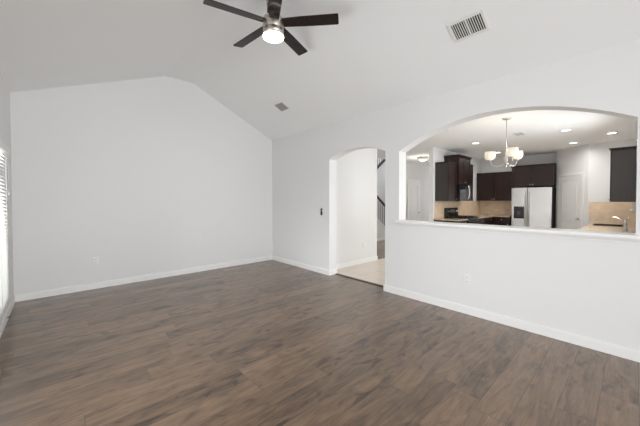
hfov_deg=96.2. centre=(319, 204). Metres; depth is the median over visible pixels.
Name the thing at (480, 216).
countertop
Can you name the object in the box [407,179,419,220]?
door
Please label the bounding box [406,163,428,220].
wall
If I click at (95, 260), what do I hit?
wall outlet
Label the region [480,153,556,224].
wall
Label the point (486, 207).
backsplash
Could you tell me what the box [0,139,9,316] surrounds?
window blind
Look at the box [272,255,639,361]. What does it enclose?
baseboard
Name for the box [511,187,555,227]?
refrigerator
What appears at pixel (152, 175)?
wall
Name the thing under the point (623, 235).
trim
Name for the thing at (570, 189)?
door
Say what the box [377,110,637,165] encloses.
ceiling
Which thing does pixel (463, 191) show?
microwave
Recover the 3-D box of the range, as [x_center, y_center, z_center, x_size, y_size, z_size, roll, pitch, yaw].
[3.900,0.631,7.846,0.750,1.095,0.685,-1,1,-42]
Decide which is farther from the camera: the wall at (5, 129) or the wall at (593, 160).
the wall at (593, 160)
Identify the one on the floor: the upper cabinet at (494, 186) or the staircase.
the staircase
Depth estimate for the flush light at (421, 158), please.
9.04 m
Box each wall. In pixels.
[0,72,13,323]
[10,76,271,294]
[272,39,639,350]
[336,148,376,263]
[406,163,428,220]
[429,147,480,220]
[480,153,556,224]
[556,139,636,228]
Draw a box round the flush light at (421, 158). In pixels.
[417,156,428,160]
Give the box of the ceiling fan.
[203,0,338,55]
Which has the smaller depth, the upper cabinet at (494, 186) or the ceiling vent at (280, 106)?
the ceiling vent at (280, 106)
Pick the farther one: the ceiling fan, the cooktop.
the cooktop
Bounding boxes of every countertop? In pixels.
[433,218,467,220]
[467,214,510,218]
[578,220,634,232]
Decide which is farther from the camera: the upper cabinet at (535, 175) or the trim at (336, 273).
the upper cabinet at (535, 175)
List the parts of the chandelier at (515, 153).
lamp shade, lamp shade, lamp shade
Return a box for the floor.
[0,240,639,425]
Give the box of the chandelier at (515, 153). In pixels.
[484,117,522,167]
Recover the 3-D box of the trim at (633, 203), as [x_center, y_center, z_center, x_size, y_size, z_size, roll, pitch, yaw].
[6.707,-0.383,6.146,0.900,1.015,0.085,-1,1,-42]
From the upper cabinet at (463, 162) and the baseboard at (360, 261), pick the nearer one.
the baseboard at (360, 261)
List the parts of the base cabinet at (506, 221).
drawer, door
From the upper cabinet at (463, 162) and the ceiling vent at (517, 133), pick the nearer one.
the ceiling vent at (517, 133)
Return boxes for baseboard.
[0,295,14,337]
[15,256,271,301]
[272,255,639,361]
[336,256,377,268]
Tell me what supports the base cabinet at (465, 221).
on the floor
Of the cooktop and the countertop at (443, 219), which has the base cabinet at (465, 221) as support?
the countertop at (443, 219)
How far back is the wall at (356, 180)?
5.97 m
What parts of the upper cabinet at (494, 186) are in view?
door, crown moulding, door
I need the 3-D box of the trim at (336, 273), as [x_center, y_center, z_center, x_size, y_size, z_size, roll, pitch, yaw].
[0.680,1.259,4.795,0.055,0.009,1.149,-1,1,-42]
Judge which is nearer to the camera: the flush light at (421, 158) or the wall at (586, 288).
the wall at (586, 288)
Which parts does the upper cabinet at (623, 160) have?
door, crown moulding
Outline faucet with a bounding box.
[610,216,628,229]
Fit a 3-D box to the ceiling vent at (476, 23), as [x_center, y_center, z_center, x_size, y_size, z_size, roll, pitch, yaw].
[1.408,-1.689,2.729,0.204,0.104,0.316,-1,1,-42]
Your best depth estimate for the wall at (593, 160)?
6.98 m
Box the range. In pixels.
[444,207,478,223]
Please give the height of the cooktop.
0.017 m
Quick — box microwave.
[457,184,470,200]
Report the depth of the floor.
2.40 m
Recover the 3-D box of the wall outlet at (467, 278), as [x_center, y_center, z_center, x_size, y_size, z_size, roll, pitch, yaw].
[1.738,0.879,3.387,0.009,0.116,0.072,-1,1,-42]
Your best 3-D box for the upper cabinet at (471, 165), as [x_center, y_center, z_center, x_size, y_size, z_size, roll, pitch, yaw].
[4.205,-0.639,8.319,0.370,1.042,0.376,-1,1,-42]
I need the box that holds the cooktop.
[447,217,478,218]
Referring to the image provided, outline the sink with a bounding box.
[593,223,622,226]
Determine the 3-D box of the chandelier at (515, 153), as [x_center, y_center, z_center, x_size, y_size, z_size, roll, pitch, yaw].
[3.095,-1.035,4.854,0.584,0.825,0.545,-1,1,-42]
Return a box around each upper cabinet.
[435,161,456,200]
[444,154,471,184]
[470,164,473,200]
[476,171,514,200]
[511,163,556,186]
[608,146,636,201]
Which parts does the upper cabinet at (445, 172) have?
panel, crown moulding, door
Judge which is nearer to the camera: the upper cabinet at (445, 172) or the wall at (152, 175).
the wall at (152, 175)
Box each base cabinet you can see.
[434,220,466,222]
[478,217,493,224]
[495,217,510,225]
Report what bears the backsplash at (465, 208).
attached to the wall at (435, 154)
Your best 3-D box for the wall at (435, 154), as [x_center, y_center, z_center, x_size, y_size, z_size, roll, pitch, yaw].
[4.879,-0.172,9.281,5.400,2.710,0.115,-1,1,-42]
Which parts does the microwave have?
door, control panel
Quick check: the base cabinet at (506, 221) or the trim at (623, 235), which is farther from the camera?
the base cabinet at (506, 221)
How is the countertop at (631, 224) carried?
on the base cabinet
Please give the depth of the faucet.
4.63 m
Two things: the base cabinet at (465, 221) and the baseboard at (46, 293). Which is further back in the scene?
the base cabinet at (465, 221)
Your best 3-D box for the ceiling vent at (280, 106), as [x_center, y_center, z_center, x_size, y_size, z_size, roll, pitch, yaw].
[-0.676,-1.722,5.040,0.158,0.083,0.210,-1,1,-42]
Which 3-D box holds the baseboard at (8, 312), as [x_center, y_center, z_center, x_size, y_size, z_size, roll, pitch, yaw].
[-0.500,1.306,-0.080,0.014,0.092,10.480,-1,1,-42]
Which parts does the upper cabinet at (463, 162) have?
crown moulding, door, door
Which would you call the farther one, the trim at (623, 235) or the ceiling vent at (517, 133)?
the ceiling vent at (517, 133)
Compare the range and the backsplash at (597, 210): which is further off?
the range
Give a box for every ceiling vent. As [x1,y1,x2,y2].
[274,102,288,110]
[447,9,489,42]
[512,132,525,135]
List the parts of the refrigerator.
freezer door, handle, handle, fridge door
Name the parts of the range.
oven door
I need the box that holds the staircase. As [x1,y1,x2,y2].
[377,158,384,240]
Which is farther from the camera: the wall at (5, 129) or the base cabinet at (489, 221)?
the base cabinet at (489, 221)
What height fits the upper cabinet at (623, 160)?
1.074 m
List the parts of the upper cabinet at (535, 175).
door, crown moulding, door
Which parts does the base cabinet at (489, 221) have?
drawer, drawer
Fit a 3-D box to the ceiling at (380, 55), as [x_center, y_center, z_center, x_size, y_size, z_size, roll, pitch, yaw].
[1.015,-1.825,1.165,4.007,0.953,10.600,-1,1,-42]
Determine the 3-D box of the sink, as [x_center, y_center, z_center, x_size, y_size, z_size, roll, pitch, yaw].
[5.484,0.480,5.468,0.256,0.213,0.406,-1,1,-42]
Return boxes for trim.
[336,273,383,286]
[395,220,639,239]
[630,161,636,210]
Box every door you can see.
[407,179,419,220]
[557,172,583,229]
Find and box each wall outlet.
[92,257,98,264]
[464,274,470,284]
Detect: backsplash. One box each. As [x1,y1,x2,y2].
[434,201,479,218]
[480,201,510,214]
[588,202,634,220]
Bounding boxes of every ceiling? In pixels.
[0,0,639,139]
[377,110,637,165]

